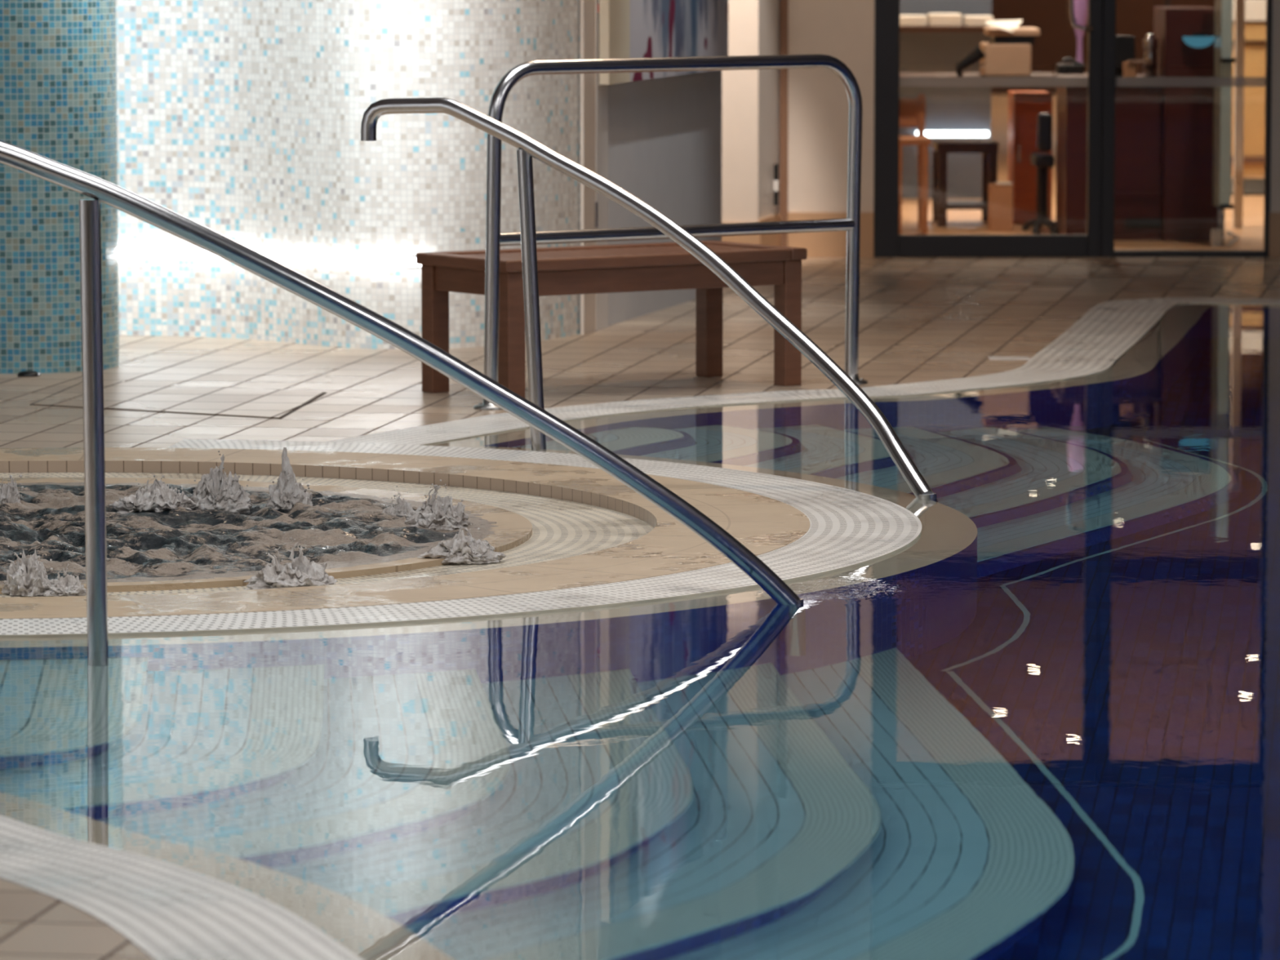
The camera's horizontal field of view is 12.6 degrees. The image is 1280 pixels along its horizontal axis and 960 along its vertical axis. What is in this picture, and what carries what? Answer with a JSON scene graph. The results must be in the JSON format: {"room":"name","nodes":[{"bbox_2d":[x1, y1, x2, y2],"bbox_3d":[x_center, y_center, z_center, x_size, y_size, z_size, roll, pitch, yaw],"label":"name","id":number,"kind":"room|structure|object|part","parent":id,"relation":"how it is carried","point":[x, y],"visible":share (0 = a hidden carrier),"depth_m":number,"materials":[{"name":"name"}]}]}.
{"room":"indoor swimming pool","nodes":[
{"label":"indoor swimming pool","id":0,"kind":"room"},
{"bbox_2d":[0,0,119,373],"bbox_3d":[-1.955,-1.945,18.167,0.610,3.210,0.610,0,6,0],"label":"wall column","id":1,"kind":"structure","parent":0,"point":[58,58],"depth_m":18.01,"materials":[{"name":"blue tile"}]},
{"bbox_2d":[115,0,580,349],"bbox_3d":[-1.800,-2.049,19.200,3.214,3.210,0.723,0,6,0],"label":"wall","id":2,"kind":"structure","parent":0,"point":[240,119],"depth_m":19.23,"materials":[{"name":"tile"}]},
{"bbox_2d":[118,244,421,268],"bbox_3d":[-1.288,-0.747,19.297,1.403,0.040,0.197,3,7,30],"label":"light strip","id":3,"kind":"object","parent":2,"relation":"attached to","point":[124,251],"visible":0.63,"depth_m":19.23,"materials":[{"name":"white plastic"}]},
{"bbox_2d":[0,94,1279,959],"bbox_3d":[1.500,-0.433,20.308,15.000,0.254,47.500,0,6,0],"label":"floor","id":4,"kind":"structure","parent":0,"point":[922,319],"depth_m":18.80,"materials":[{"name":"beige tile"}]},
{"bbox_2d":[17,370,40,377],"bbox_3d":[-1.893,-0.330,17.923,0.072,0.017,0.068,0,6,0],"label":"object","id":5,"kind":"object","parent":4,"relation":"on","point":[26,373],"visible":1,"depth_m":17.90,"materials":[{"name":"black plastic"}]},
{"bbox_2d":[29,380,326,418],"bbox_3d":[-1.360,-0.240,17.104,1.265,0.005,0.793,3,7,31],"label":"floor hatch","id":6,"kind":"object","parent":4,"relation":"on","point":[117,395],"visible":0.88,"depth_m":17.07,"materials":[{"name":"beige tile"}]},
{"bbox_2d":[0,815,362,959],"bbox_3d":[2.020,0.658,8.134,9.160,0.001,6.605,0,6,0],"label":"overflow grating","id":7,"kind":"object","parent":4,"relation":"on","point":[170,911],"visible":1,"depth_m":8.51,"materials":[{"name":"white plastic"}]},
{"bbox_2d":[0,447,809,618],"bbox_3d":[-1.460,0.550,13.743,3.724,0.907,3.724,0,6,0],"label":"tub rim","id":8,"kind":"object","parent":4,"relation":"in","point":[559,526],"visible":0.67,"depth_m":13.80,"materials":[{"name":"tile"}]},
{"bbox_2d":[0,447,506,596],"bbox_3d":[-1.462,0.061,13.668,2.391,0.176,2.444,0,6,4],"label":"water","id":9,"kind":"object","parent":8,"relation":"in","point":[285,534],"visible":0.98,"depth_m":13.57,"materials":[{"name":"liquid"}]},
{"bbox_2d":[0,439,921,635],"bbox_3d":[-0.949,0.100,13.693,3.228,0.001,4.239,0,6,0],"label":"overflow grating","id":10,"kind":"object","parent":4,"relation":"on","point":[848,527],"visible":0.94,"depth_m":12.96,"materials":[{"name":"white plastic"}]},
{"bbox_2d":[416,240,807,398],"bbox_3d":[-0.082,-0.483,17.440,1.095,0.418,0.495,-4,7,-35],"label":"bench","id":11,"kind":"object","parent":4,"relation":"on","point":[656,266],"visible":0.79,"depth_m":17.29,"materials":[{"name":"brown wood"}]},
{"bbox_3d":[-0.613,-0.454,17.321,0.062,0.383,0.062,-4,7,-35],"label":"leg","id":12,"kind":"part","parent":11,"relation":"part of","materials":[{"name":"brown wood"}]},
{"bbox_3d":[-0.506,-0.644,17.126,0.060,0.035,0.495,-4,7,-35],"label":"rail","id":13,"kind":"part","parent":11,"relation":"part of","materials":[{"name":"brown wood"}]},
{"bbox_3d":[-0.378,-0.420,16.988,0.062,0.383,0.062,-4,7,-35],"label":"leg","id":14,"kind":"part","parent":11,"relation":"part of","materials":[{"name":"brown wood"}]},
{"bbox_3d":[-0.207,-0.692,17.598,0.973,0.035,0.060,-4,7,-35],"label":"rail","id":15,"kind":"part","parent":11,"relation":"part of","materials":[{"name":"brown wood"}]},
{"bbox_3d":[0.043,-0.656,17.244,0.973,0.035,0.060,-4,7,-35],"label":"rail","id":16,"kind":"part","parent":11,"relation":"part of","materials":[{"name":"brown wood"}]},
{"bbox_3d":[0.214,-0.511,17.896,0.062,0.383,0.062,-4,7,-35],"label":"leg","id":17,"kind":"part","parent":11,"relation":"part of","materials":[{"name":"brown wood"}]},
{"bbox_3d":[0.342,-0.703,17.716,0.060,0.035,0.495,-4,7,-35],"label":"rail","id":18,"kind":"part","parent":11,"relation":"part of","materials":[{"name":"brown wood"}]},
{"bbox_3d":[0.449,-0.478,17.563,0.062,0.383,0.062,-4,7,-35],"label":"leg","id":19,"kind":"part","parent":11,"relation":"part of","materials":[{"name":"brown wood"}]},
{"bbox_2d":[473,53,867,409],"bbox_3d":[0.105,-0.750,17.163,1.483,1.006,0.100,-5,7,-39],"label":"guard rail","id":20,"kind":"object","parent":4,"relation":"on","point":[495,238],"visible":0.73,"depth_m":17.10,"materials":[{"name":"silver metal"}]},
{"bbox_2d":[328,297,1279,444],"bbox_3d":[2.752,-0.374,18.455,7.424,0.001,6.074,0,6,0],"label":"overflow grating","id":21,"kind":"object","parent":4,"relation":"on","point":[1108,329],"visible":0.98,"depth_m":17.82,"materials":[{"name":"white plastic"}]},
{"bbox_2d":[898,94,931,234],"bbox_3d":[1.201,-1.404,25.708,0.165,0.603,0.380,0,6,0],"label":"wooden chair","id":22,"kind":"object","parent":4,"relation":"on","point":[912,110],"visible":0.7,"depth_m":25.83,"materials":[{"name":"brown wood"}]},
{"bbox_3d":[1.142,-1.283,25.549,0.028,0.394,0.030,0,6,0],"label":"leg","id":23,"kind":"part","parent":22,"relation":"part of","materials":[{"name":"brown wood"}]},
{"bbox_3d":[1.201,-1.641,25.865,0.150,0.130,0.020,0,6,0],"label":"backrest","id":24,"kind":"part","parent":22,"relation":"part of","materials":[{"name":"brown wood"}]},
{"bbox_3d":[1.201,-1.509,25.698,0.165,0.030,0.380,0,6,0],"label":"seat","id":25,"kind":"part","parent":22,"relation":"part of","materials":[{"name":"brown wood"}]},
{"bbox_3d":[1.257,-1.421,25.877,0.028,0.603,0.030,0,6,0],"label":"leg","id":26,"kind":"part","parent":22,"relation":"part of","materials":[{"name":"brown wood"}]},
{"bbox_3d":[1.257,-1.283,25.549,0.028,0.394,0.030,0,6,0],"label":"leg","id":27,"kind":"part","parent":22,"relation":"part of","materials":[{"name":"brown wood"}]},
{"bbox_2d":[899,0,991,198],"bbox_3d":[1.487,-1.966,28.576,0.492,1.148,0.060,0,6,0],"label":"wall","id":28,"kind":"structure","parent":4,"relation":"on","point":[948,108],"depth_m":28.55,"materials":[{"name":"white paint"}]},
{"bbox_2d":[899,25,985,31],"bbox_3d":[1.484,-2.203,28.221,0.608,0.020,0.580,0,6,0],"label":"shelf","id":29,"kind":"object","parent":28,"relation":"attached to","point":[963,28],"visible":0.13,"depth_m":27.93,"materials":[{"name":"brown wood"}]},
{"bbox_2d":[899,14,927,26],"bbox_3d":[1.320,-2.227,28.068,0.137,0.056,0.200,0,6,0],"label":"storage box","id":30,"kind":"object","parent":29,"relation":"on","point":[905,20],"visible":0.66,"depth_m":27.97,"materials":[{"name":"white paper"}]},
{"bbox_2d":[927,13,961,26],"bbox_3d":[1.478,-2.231,28.067,0.157,0.064,0.200,0,6,0],"label":"storage box","id":31,"kind":"object","parent":29,"relation":"on","point":[934,20],"visible":1,"depth_m":27.97,"materials":[{"name":"white paper"}]},
{"bbox_2d":[963,15,993,26],"bbox_3d":[1.641,-2.225,28.068,0.135,0.053,0.200,0,6,0],"label":"storage box","id":32,"kind":"object","parent":29,"relation":"on","point":[968,20],"visible":0.79,"depth_m":27.97,"materials":[{"name":"white paper"}]},
{"bbox_2d":[915,131,988,137],"bbox_3d":[1.540,-1.708,28.548,0.358,0.028,0.044,0,6,0],"label":"strip light","id":33,"kind":"object","parent":28,"relation":"attached to","point":[930,134],"visible":0.79,"depth_m":28.52,"materials":[{"name":"white plastic"}]},
{"bbox_2d":[931,138,998,226],"bbox_3d":[1.477,-1.355,26.346,0.277,0.378,0.500,0,6,0],"label":"stool","id":34,"kind":"object","parent":4,"relation":"on","point":[988,148],"visible":0.94,"depth_m":26.11,"materials":[{"name":"brown wood"}]},
{"bbox_3d":[1.365,-1.359,26.577,0.040,0.340,0.040,0,6,0],"label":"leg","id":35,"kind":"part","parent":34,"relation":"part of","materials":[{"name":"brown wood"}]},
{"bbox_3d":[1.365,-1.313,26.119,0.040,0.340,0.040,0,6,0],"label":"leg","id":36,"kind":"part","parent":34,"relation":"part of","materials":[{"name":"brown wood"}]},
{"bbox_2d":[946,200,987,209],"bbox_3d":[1.477,-1.253,26.356,0.185,0.020,0.420,0,6,0],"label":"shelf","id":37,"kind":"object","parent":34,"relation":"attached to","point":[951,204],"depth_m":26.18,"materials":[{"name":"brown wood"}]},
{"bbox_3d":[1.592,-1.359,26.577,0.040,0.340,0.040,0,6,0],"label":"leg","id":38,"kind":"part","parent":34,"relation":"part of","materials":[{"name":"brown wood"}]},
{"bbox_3d":[1.592,-1.313,26.119,0.040,0.340,0.040,0,6,0],"label":"leg","id":39,"kind":"part","parent":34,"relation":"part of","materials":[{"name":"brown wood"}]},
{"bbox_2d":[899,72,1087,76],"bbox_3d":[1.575,-1.488,26.132,0.926,0.685,0.700,0,6,0],"label":"desk","id":40,"kind":"object","parent":4,"relation":"on","point":[901,74],"visible":0.06,"depth_m":26.09,"materials":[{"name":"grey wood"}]},
{"bbox_2d":[955,45,985,76],"bbox_3d":[1.476,-1.868,25.842,0.137,0.144,0.057,0,6,0],"label":"stapler","id":41,"kind":"object","parent":40,"relation":"on","point":[976,54],"visible":0.91,"depth_m":25.82,"materials":[{"name":"black plastic"}]},
{"bbox_2d":[979,19,1039,75],"bbox_3d":[1.663,-1.942,25.986,0.249,0.247,0.400,0,6,0],"label":"cardboard box","id":42,"kind":"object","parent":40,"relation":"on","point":[1008,51],"visible":0.98,"depth_m":25.85,"materials":[{"name":"brown cardboard"}]},
{"bbox_3d":[1.671,-2.016,26.009,0.233,0.031,0.340,0,6,0],"label":"lid","id":43,"kind":"part","parent":42,"relation":"part of","materials":[{"name":"beige cardboard"}]},
{"bbox_2d":[1055,57,1085,74],"bbox_3d":[1.926,-1.850,25.864,0.124,0.088,0.200,0,6,0],"label":"telephone","id":44,"kind":"object","parent":40,"relation":"on","point":[1077,67],"visible":0.82,"depth_m":25.77,"materials":[{"name":"black plastic"}]},
{"bbox_2d":[1074,0,1088,62],"bbox_3d":[1.986,-2.042,26.127,0.084,0.420,0.084,0,6,0],"label":"vase","id":45,"kind":"object","parent":40,"relation":"on","point":[1081,6],"visible":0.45,"depth_m":26.09,"materials":[{"name":"glass"}]},
{"bbox_2d":[987,182,1013,231],"bbox_3d":[1.609,-1.221,25.837,0.102,0.213,0.160,0,6,0],"label":"cardboard box","id":46,"kind":"object","parent":4,"relation":"on","point":[999,193],"visible":1,"depth_m":25.76,"materials":[{"name":"brown cardboard"}]},
{"bbox_2d":[987,356,1030,359],"bbox_3d":[1.187,-0.392,18.614,0.128,0.002,0.118,0,6,0],"label":"floor marker","id":47,"kind":"object","parent":4,"relation":"on","point":[989,357],"visible":1,"depth_m":18.61,"materials":[{"name":"white paint"}]},
{"bbox_2d":[1008,90,1052,224],"bbox_3d":[1.784,-1.476,26.467,0.176,0.593,0.436,0,6,0],"label":"base cabinet","id":48,"kind":"object","parent":4,"relation":"on","point":[1024,107],"visible":0.79,"depth_m":26.27,"materials":[{"name":"orange wood"}]},
{"bbox_3d":[1.720,-1.481,26.253,0.011,0.080,0.011,2,6,22],"label":"handle","id":49,"kind":"part","parent":48,"relation":"part of","materials":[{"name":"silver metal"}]},
{"bbox_3d":[1.783,-1.473,26.273,0.160,0.509,0.018,0,6,0],"label":"door","id":50,"kind":"part","parent":48,"relation":"part of","materials":[{"name":"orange wood"}]},
{"bbox_2d":[1022,112,1057,234],"bbox_3d":[1.785,-1.368,25.682,0.169,0.532,0.434,0,6,0],"label":"office chair","id":51,"kind":"object","parent":4,"relation":"on","point":[1042,161],"visible":0.98,"depth_m":25.53,"materials":[{"name":"black plastic"}]},
{"bbox_3d":[1.752,-1.144,25.720,0.028,0.057,0.105,-5,8,-43],"label":"leg","id":52,"kind":"part","parent":51,"relation":"part of","materials":[{"name":"black plastic"}]},
{"bbox_3d":[1.764,-1.131,25.597,0.028,0.058,0.186,1,6,13],"label":"leg","id":53,"kind":"part","parent":51,"relation":"part of","materials":[{"name":"black plastic"}]},
{"bbox_3d":[1.784,-1.419,25.656,0.087,0.056,0.300,0,6,0],"label":"seat","id":54,"kind":"part","parent":51,"relation":"part of","materials":[{"name":"black plastic"}]},
{"bbox_3d":[1.784,-1.533,25.504,0.064,0.168,0.060,0,6,0],"label":"backrest","id":55,"kind":"part","parent":51,"relation":"part of","materials":[{"name":"black plastic"}]},
{"bbox_3d":[1.805,-1.131,25.595,0.068,0.058,0.187,0,6,0],"label":"leg","id":56,"kind":"part","parent":51,"relation":"part of","materials":[{"name":"black plastic"}]},
{"bbox_2d":[1053,6,1216,240],"bbox_3d":[2.164,-1.565,25.305,0.673,1.002,0.670,0,6,0],"label":"cabinet","id":57,"kind":"object","parent":4,"relation":"on","point":[1163,176],"visible":0.65,"depth_m":25.01,"materials":[{"name":"brown wood"}]},
{"bbox_2d":[1053,74,1143,76],"bbox_3d":[2.047,-1.750,25.302,0.440,0.030,0.640,0,6,0],"label":"countertop","id":58,"kind":"structure","parent":57,"relation":"on","point":[1054,75],"depth_m":25.44,"materials":[{"name":"brown wood"}]},
{"bbox_3d":[2.064,-1.401,25.337,0.441,0.670,0.600,0,6,0],"label":"panel","id":59,"kind":"part","parent":57,"relation":"part of","materials":[{"name":"brown wood"}]},
{"bbox_2d":[1115,35,1135,76],"bbox_3d":[2.098,-1.848,25.231,0.117,0.178,0.120,0,6,0],"label":"monitor","id":60,"kind":"object","parent":57,"relation":"on","point":[1125,45],"visible":0.58,"depth_m":25.19,"materials":[{"name":"black plastic"}]},
{"bbox_2d":[1122,60,1151,76],"bbox_3d":[2.156,-1.782,25.092,0.115,0.074,0.110,0,6,0],"label":"desk tray","id":61,"kind":"object","parent":57,"relation":"on","point":[1129,69],"visible":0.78,"depth_m":25.05,"materials":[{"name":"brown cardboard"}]},
{"bbox_2d":[1124,218,1162,227],"bbox_3d":[2.187,-1.113,25.058,0.173,0.038,0.012,0,6,0],"label":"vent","id":62,"kind":"object","parent":57,"relation":"attached to","point":[1129,223],"depth_m":25.05,"materials":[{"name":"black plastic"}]},
{"bbox_2d":[1142,33,1158,76],"bbox_3d":[2.223,-1.850,25.191,0.068,0.190,0.068,0,6,0],"label":"tumbler","id":63,"kind":"object","parent":57,"relation":"on","point":[1150,43],"visible":0.88,"depth_m":25.17,"materials":[{"name":"silver metal"}]},
{"bbox_3d":[2.381,-1.559,25.245,0.238,1.002,0.550,0,6,0],"label":"tall panel","id":64,"kind":"part","parent":57,"relation":"part of","materials":[{"name":"brown wood"}]},
{"bbox_2d":[1182,32,1214,48],"bbox_3d":[2.407,-1.891,24.900,0.140,0.065,0.073,0,6,0],"label":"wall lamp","id":65,"kind":"object","parent":57,"relation":"attached to","point":[1198,40],"visible":1,"depth_m":24.89,"materials":[{"name":"blue glass"}]},
{"bbox_2d":[1213,0,1235,245],"bbox_3d":[2.487,-1.620,24.651,0.064,1.242,0.320,0,6,0],"label":"glass panel","id":66,"kind":"object","parent":4,"relation":"on","point":[1223,44],"visible":0.96,"depth_m":24.54,"materials":[{"name":"clear glass"}]},
{"bbox_2d":[1210,228,1240,246],"bbox_3d":[2.490,-1.021,24.633,0.132,0.094,0.050,3,6,27],"label":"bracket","id":67,"kind":"object","parent":4,"relation":"on","point":[1215,233],"visible":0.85,"depth_m":24.64,"materials":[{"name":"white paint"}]},
{"bbox_3d":[2.455,-1.024,24.656,0.044,0.091,0.030,0,6,0],"label":"plate","id":68,"kind":"part","parent":67,"relation":"part of","materials":[{"name":"white paint"}]},
{"bbox_3d":[2.516,-1.018,24.621,0.081,0.090,0.021,0,6,0],"label":"arm","id":69,"kind":"part","parent":67,"relation":"part of","materials":[{"name":"white paint"}]},
{"bbox_2d":[1232,0,1244,228],"bbox_3d":[2.690,-1.720,25.983,0.039,1.177,0.050,0,6,0],"label":"post","id":70,"kind":"object","parent":4,"relation":"on","point":[1239,41],"visible":1,"depth_m":25.97,"materials":[{"name":"grey"}]},
{"bbox_2d":[1231,177,1264,195],"bbox_3d":[3.844,-1.504,29.664,2.400,0.012,1.560,0,6,0],"label":"floor mat","id":71,"kind":"object","parent":4,"relation":"on","point":[1251,186],"visible":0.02,"depth_m":29.56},
{"bbox_2d":[1165,0,1169,6],"bbox_3d":[2.752,-2.076,30.216,0.280,1.042,0.280,0,6,0],"label":"floor lamp","id":72,"kind":"object","parent":71,"relation":"on","point":[1167,2],"visible":0.02,"depth_m":30.16,"materials":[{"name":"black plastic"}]},
{"bbox_2d":[1231,0,1266,175],"bbox_3d":[3.452,-2.116,31.134,0.684,0.938,0.420,0,6,0],"label":"display unit","id":73,"kind":"object","parent":4,"relation":"on","point":[1255,10],"visible":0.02,"depth_m":30.95,"materials":[{"name":"laminate"}]},
{"bbox_2d":[608,70,721,325],"bbox_3d":[0.008,-2.188,20.594,0.100,3.210,2.209,1,6,13],"label":"wall","id":74,"kind":"structure","parent":0,"point":[664,134],"depth_m":20.84,"materials":[{"name":"paint"}]},
{"bbox_2d":[580,0,595,334],"bbox_3d":[-0.176,-1.642,19.610,0.012,2.300,0.175,1,6,13],"label":"trim","id":75,"kind":"structure","parent":74,"relation":"attached to","point":[588,7],"depth_m":19.63,"materials":[{"name":"white paint"}]},
{"bbox_2d":[594,0,608,330],"bbox_3d":[-0.137,-1.609,19.762,0.024,2.196,0.210,1,6,11],"label":"trim","id":76,"kind":"structure","parent":74,"relation":"in","point":[601,205],"depth_m":19.83,"materials":[{"name":"white paint"}]},
{"bbox_2d":[599,0,728,84],"bbox_3d":[0.085,-2.038,20.600,0.055,1.200,1.908,1,6,13],"label":"painting","id":77,"kind":"object","parent":74,"relation":"attached to","point":[628,28],"visible":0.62,"depth_m":20.45,"materials":[{"name":"fabric"}]},
{"bbox_2d":[721,0,758,222],"bbox_3d":[0.378,-2.463,23.341,0.199,3.210,0.100,0,6,0],"label":"wall","id":78,"kind":"structure","parent":0,"point":[740,88],"depth_m":23.39,"materials":[{"name":"white paint"}]},
{"bbox_2d":[721,222,758,244],"bbox_3d":[0.378,-0.956,23.435,0.199,0.172,0.012,0,6,0],"label":"baseboard","id":79,"kind":"structure","parent":78,"relation":"attached to","point":[753,239],"depth_m":23.43,"materials":[{"name":"brown wood"}]},
{"bbox_2d":[787,0,874,212],"bbox_3d":[0.770,-2.509,23.798,0.389,3.210,0.120,0,6,0],"label":"wall","id":80,"kind":"structure","parent":0,"point":[818,108],"depth_m":23.83,"materials":[{"name":"white paint"}]},
{"bbox_2d":[758,213,781,246],"bbox_3d":[0.533,-0.986,23.663,0.012,0.185,0.460,1,6,12],"label":"baseboard","id":81,"kind":"structure","parent":80,"relation":"attached to","point":[763,239],"depth_m":23.65,"materials":[{"name":"brown wood"}]},
{"bbox_2d":[779,0,788,246],"bbox_3d":[0.592,-2.035,23.781,0.033,2.250,0.050,0,6,0],"label":"trim","id":82,"kind":"structure","parent":80,"relation":"attached to","point":[784,4],"depth_m":23.81,"materials":[{"name":"brown paint"}]},
{"bbox_2d":[787,212,873,257],"bbox_3d":[0.786,-1.010,23.882,0.356,0.190,0.012,0,6,0],"label":"baseboard","id":83,"kind":"structure","parent":80,"relation":"attached to","point":[818,244],"depth_m":23.88,"materials":[{"name":"brown wood"}]},
{"bbox_2d":[991,0,1214,94],"bbox_3d":[4.700,-4.221,43.848,8.600,2.600,0.100,0,6,0],"label":"wall","id":84,"kind":"structure","parent":0,"point":[1057,40],"depth_m":43.88,"materials":[{"name":"brown paint"}]},
{"bbox_2d":[1270,0,1279,212],"bbox_3d":[4.598,-2.509,23.798,4.003,3.210,0.120,0,6,0],"label":"wall","id":85,"kind":"structure","parent":0,"point":[1275,100],"depth_m":23.84,"materials":[{"name":"white paint"}]},
{"bbox_2d":[1269,212,1279,257],"bbox_3d":[4.598,-1.010,23.882,4.003,0.190,0.012,0,6,0],"label":"baseboard","id":86,"kind":"structure","parent":85,"relation":"attached to","point":[1274,217],"depth_m":23.88,"materials":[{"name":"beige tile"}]},
{"bbox_3d":[1.200,1.520,13.720,10.800,0.100,19.000,0,6,0],"label":"floor","id":87,"kind":"structure","parent":0,"visible":0},
{"bbox_2d":[0,302,1279,959],"bbox_3d":[2.104,1.035,13.251,8.988,1.760,16.324,0,6,0],"label":"water","id":88,"kind":"object","parent":87,"relation":"on","point":[1044,724],"visible":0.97,"depth_m":10.28,"materials":[{"name":"liquid"}]},
{"bbox_3d":[-0.836,1.150,11.043,3.217,1.170,5.181,0,6,0],"label":"steps","id":89,"kind":"structure","parent":87,"relation":"on","visible":0},
{"bbox_2d":[0,140,803,652],"bbox_3d":[-0.752,0.127,11.622,2.433,1.882,0.370,-2,6,-19],"label":"handrail","id":90,"kind":"object","parent":89,"relation":"on","point":[100,189],"visible":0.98,"depth_m":11.37,"materials":[{"name":"silver metal"}]},
{"bbox_3d":[-1.069,0.105,11.370,0.052,1.313,0.043,0,6,0],"label":"post","id":91,"kind":"part","parent":90,"relation":"part of","materials":[{"name":"silver metal"}]},
{"bbox_3d":[0.264,0.665,15.884,2.839,1.170,4.460,0,6,0],"label":"steps","id":92,"kind":"structure","parent":87,"relation":"on","visible":0},
{"bbox_2d":[360,97,937,499],"bbox_3d":[0.083,-0.297,15.116,0.306,1.362,2.160,-5,8,-43],"label":"handrail","id":93,"kind":"object","parent":92,"relation":"on","point":[528,148],"visible":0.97,"depth_m":15.44,"materials":[{"name":"silver metal"}]},
{"bbox_3d":[-0.282,-0.277,15.587,0.108,1.228,0.041,3,7,31],"label":"post","id":94,"kind":"part","parent":93,"relation":"part of","materials":[{"name":"silver metal"}]},
{"bbox_3d":[1.781,-3.609,23.688,1.633,1.000,0.120,0,6,0],"label":"wall","id":95,"kind":"structure","parent":0,"visible":0},
{"bbox_2d":[873,0,1102,257],"bbox_3d":[1.434,-2.005,23.787,0.937,2.190,0.134,0,6,0],"label":"door","id":96,"kind":"structure","parent":95,"relation":"in","point":[887,242],"depth_m":23.86,"materials":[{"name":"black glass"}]},
{"bbox_3d":[1.458,-0.968,23.923,0.779,0.091,0.070,0,6,0],"label":"rail","id":97,"kind":"part","parent":96,"relation":"part of","materials":[{"name":"black metal"}]},
{"bbox_3d":[1.811,-1.951,23.759,0.098,0.208,0.069,0,6,0],"label":"handle","id":98,"kind":"part","parent":96,"relation":"part of","materials":[{"name":"silver metal"}]},
{"bbox_2d":[1100,0,1272,257],"bbox_3d":[2.252,-2.009,23.818,0.697,2.190,0.070,0,6,0],"label":"door","id":99,"kind":"structure","parent":95,"relation":"in","point":[1109,81],"depth_m":23.86,"materials":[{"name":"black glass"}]},
{"bbox_3d":[2.269,-0.936,23.926,0.624,0.026,0.070,0,6,0],"label":"rail","id":100,"kind":"part","parent":99,"relation":"part of","materials":[{"name":"black metal"}]},
{"bbox_3d":[0.478,-3.581,23.415,0.195,1.000,0.471,0,6,0],"label":"wall","id":101,"kind":"structure","parent":0,"visible":0},
{"bbox_2d":[758,0,779,219],"bbox_3d":[0.514,-1.988,23.567,0.075,2.200,0.460,1,6,12],"label":"door","id":102,"kind":"structure","parent":101,"relation":"in","point":[768,10],"depth_m":23.60,"materials":[{"name":"white paint"}]},
{"bbox_3d":[2.881,0.338,18.300,6.953,1.340,5.748,0,6,0],"label":"wall","id":103,"kind":"structure","parent":0,"visible":0},
{"bbox_2d":[422,302,1279,445],"bbox_3d":[1.944,-0.426,19.096,8.485,0.023,3.466,-4,7,-33],"label":"trim","id":104,"kind":"structure","parent":103,"relation":"on","point":[1184,303],"depth_m":17.15,"materials":[{"name":"beige tile"}]},
{"bbox_3d":[-0.918,0.793,13.762,3.426,1.340,4.498,0,6,0],"label":"wall","id":105,"kind":"structure","parent":0,"visible":0},
{"bbox_2d":[0,530,921,638],"bbox_3d":[-0.627,0.140,13.421,2.752,0.026,4.510,2,6,18],"label":"trim","id":106,"kind":"structure","parent":105,"relation":"on","point":[918,535],"depth_m":11.87,"materials":[{"name":"beige tile"}]}
]}

